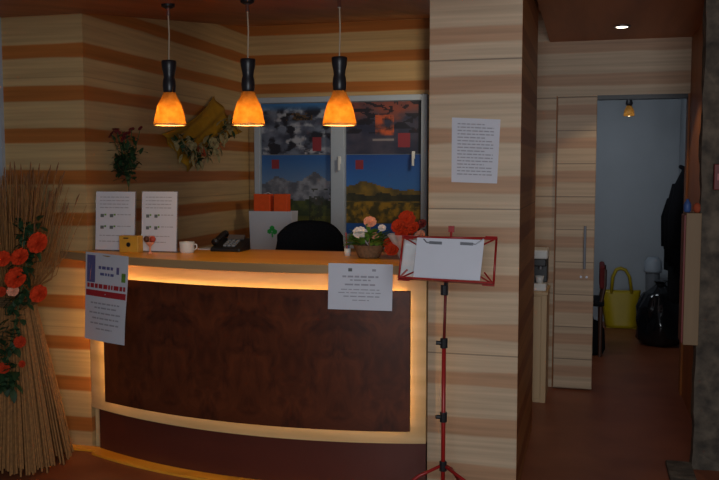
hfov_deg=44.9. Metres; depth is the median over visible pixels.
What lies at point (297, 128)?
poster
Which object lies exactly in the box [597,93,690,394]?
door frame
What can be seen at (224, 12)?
ceiling
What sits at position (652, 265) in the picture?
bin
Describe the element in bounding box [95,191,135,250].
sign holder
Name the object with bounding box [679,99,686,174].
wall
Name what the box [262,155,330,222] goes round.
poster
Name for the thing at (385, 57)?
wall
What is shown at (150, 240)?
goblet
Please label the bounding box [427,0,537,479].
wall pillar
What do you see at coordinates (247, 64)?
socket
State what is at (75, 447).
trim
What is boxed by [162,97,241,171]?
cloth
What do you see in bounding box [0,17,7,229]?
trim
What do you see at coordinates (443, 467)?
music stand
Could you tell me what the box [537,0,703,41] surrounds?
ceiling
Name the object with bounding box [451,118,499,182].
notice
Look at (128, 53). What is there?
wall
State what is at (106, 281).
flyer
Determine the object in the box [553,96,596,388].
door
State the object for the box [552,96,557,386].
door frame
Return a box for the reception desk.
[60,247,427,479]
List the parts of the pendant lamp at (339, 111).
lamp shade, cord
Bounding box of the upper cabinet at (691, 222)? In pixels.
[678,212,701,344]
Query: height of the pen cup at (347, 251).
0.125 m
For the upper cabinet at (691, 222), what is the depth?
4.61 m
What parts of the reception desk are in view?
panel, panel, panel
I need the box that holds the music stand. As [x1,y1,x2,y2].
[398,226,497,479]
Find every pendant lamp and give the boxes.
[153,3,186,125]
[232,0,264,125]
[322,0,356,125]
[624,100,634,115]
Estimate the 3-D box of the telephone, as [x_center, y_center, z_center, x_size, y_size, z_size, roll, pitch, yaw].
[-0.742,0.005,4.989,0.180,0.112,0.163,1,5,15]
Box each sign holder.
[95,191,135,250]
[141,191,179,252]
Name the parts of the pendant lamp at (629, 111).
lamp shade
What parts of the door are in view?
handle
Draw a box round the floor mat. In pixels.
[665,460,696,479]
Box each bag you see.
[249,192,297,249]
[603,266,640,328]
[635,280,679,346]
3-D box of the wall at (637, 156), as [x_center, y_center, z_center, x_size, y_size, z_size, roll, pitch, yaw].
[2.471,-0.479,9.340,2.400,2.700,0.100,1,5,15]
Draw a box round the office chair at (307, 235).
[275,220,343,250]
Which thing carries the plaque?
attached to the stone wall at (704, 454)
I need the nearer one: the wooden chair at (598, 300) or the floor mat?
the floor mat
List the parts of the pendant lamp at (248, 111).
cord, lamp shade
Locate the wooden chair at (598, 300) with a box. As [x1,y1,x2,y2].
[593,261,606,356]
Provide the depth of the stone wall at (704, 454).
4.61 m
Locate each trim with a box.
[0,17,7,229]
[70,444,99,451]
[92,448,257,479]
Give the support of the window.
in the wall at (385, 57)
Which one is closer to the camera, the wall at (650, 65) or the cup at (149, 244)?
the cup at (149, 244)
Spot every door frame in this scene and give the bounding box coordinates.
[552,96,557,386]
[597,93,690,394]
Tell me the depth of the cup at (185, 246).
4.82 m
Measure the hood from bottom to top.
0.063 m
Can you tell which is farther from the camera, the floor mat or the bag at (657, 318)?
the bag at (657, 318)
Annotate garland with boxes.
[170,114,238,170]
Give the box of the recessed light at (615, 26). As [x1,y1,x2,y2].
[613,25,630,28]
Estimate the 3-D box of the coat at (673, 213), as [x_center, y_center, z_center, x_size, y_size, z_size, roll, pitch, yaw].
[2.777,-0.073,7.506,0.254,1.208,0.500,1,5,15]
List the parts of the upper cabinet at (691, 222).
door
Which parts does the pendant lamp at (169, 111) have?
cord, lamp shade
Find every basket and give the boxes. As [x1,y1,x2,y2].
[342,216,394,258]
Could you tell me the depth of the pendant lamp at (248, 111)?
4.26 m
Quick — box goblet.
[143,236,155,253]
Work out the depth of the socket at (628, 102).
8.13 m
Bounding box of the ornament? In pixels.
[693,203,700,212]
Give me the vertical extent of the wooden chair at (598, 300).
0.791 m
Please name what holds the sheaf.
on the floor
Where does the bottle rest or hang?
on the upper cabinet at (691, 222)
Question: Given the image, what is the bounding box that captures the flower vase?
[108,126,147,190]
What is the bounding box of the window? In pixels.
[254,94,428,249]
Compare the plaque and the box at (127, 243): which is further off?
the box at (127, 243)
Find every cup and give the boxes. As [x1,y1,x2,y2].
[145,242,153,253]
[179,241,196,252]
[344,232,350,255]
[535,275,543,282]
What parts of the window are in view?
pane, handle, pane, handle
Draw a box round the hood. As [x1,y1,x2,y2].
[534,247,548,258]
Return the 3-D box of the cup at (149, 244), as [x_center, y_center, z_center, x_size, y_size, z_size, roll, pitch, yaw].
[-1.160,0.043,4.819,0.052,0.064,0.052,1,5,15]
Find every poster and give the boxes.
[261,103,330,154]
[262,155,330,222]
[346,101,420,153]
[346,154,420,234]
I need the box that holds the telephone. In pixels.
[210,230,249,251]
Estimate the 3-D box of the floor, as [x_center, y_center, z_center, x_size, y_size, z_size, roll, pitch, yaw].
[-0.047,1.354,3.853,9.000,0.100,13.200,1,5,15]
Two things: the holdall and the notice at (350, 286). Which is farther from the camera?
the holdall
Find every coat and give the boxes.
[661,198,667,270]
[664,165,684,303]
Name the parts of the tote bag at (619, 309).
handle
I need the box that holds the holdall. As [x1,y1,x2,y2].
[592,318,604,354]
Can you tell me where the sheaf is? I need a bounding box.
[0,161,86,476]
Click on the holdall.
(595, 322)
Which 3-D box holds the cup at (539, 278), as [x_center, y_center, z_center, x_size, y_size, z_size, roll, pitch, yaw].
[1.256,0.275,6.069,0.060,0.050,0.059,1,5,15]
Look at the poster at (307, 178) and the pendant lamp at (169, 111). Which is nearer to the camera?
the pendant lamp at (169, 111)
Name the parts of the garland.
stem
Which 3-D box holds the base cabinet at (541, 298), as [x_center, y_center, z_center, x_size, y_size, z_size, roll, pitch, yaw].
[1.133,0.727,6.249,0.436,0.777,0.404,1,5,15]
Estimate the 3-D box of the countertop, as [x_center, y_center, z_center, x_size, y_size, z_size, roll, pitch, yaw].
[-0.675,0.104,4.728,2.176,0.045,0.726,1,5,15]
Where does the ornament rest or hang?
on the upper cabinet at (691, 222)
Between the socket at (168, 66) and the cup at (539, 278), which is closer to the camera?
the socket at (168, 66)
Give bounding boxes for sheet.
[413,238,483,280]
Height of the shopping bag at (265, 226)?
0.549 m
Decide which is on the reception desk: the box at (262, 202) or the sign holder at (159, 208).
the sign holder at (159, 208)
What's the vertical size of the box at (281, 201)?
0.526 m
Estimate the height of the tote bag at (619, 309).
0.631 m
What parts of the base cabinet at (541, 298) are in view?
door, corner post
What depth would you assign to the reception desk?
4.41 m
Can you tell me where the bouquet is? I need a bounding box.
[383,210,426,255]
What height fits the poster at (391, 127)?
0.415 m
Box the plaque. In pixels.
[713,164,718,189]
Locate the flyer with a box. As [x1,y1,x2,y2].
[85,252,127,344]
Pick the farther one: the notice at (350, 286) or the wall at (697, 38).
the wall at (697, 38)
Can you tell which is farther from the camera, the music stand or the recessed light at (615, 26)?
the recessed light at (615, 26)
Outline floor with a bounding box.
[0,321,718,479]
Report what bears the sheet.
on the music stand
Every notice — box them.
[328,263,392,310]
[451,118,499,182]
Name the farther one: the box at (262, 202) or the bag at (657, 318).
the bag at (657, 318)
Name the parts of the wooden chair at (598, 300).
seat, leg, backrest, post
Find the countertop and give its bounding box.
[60,247,415,274]
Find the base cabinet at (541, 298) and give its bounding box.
[532,285,549,402]
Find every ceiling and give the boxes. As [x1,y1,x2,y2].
[0,0,539,26]
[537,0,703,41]
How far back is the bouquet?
4.46 m
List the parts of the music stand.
leg, clamp knob, clamp knob, clamp knob, clamp knob, desk frame, leg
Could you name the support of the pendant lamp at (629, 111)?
hanging from the ceiling
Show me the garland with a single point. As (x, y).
(213, 145)
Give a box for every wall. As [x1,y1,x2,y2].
[1,13,95,445]
[91,14,249,247]
[249,18,429,252]
[535,11,691,388]
[593,99,680,320]
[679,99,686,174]
[682,23,702,418]
[689,0,718,470]
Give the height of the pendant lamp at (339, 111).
0.650 m
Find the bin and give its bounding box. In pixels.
[644,257,661,290]
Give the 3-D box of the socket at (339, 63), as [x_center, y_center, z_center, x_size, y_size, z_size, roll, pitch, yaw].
[-0.096,-0.793,4.176,0.076,0.171,0.076,1,5,15]
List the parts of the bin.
lid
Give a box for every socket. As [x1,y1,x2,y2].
[161,60,176,91]
[240,58,255,90]
[332,56,346,90]
[626,100,632,105]
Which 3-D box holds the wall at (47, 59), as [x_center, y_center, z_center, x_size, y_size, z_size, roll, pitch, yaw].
[-1.794,-0.105,5.065,0.525,2.620,0.090,1,5,15]
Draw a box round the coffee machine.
[534,247,548,290]
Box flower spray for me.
[0,215,47,402]
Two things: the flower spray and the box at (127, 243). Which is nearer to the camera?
the flower spray
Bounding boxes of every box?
[119,235,142,252]
[254,194,273,210]
[274,194,289,210]
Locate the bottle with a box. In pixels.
[683,199,690,211]
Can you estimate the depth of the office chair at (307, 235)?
5.94 m

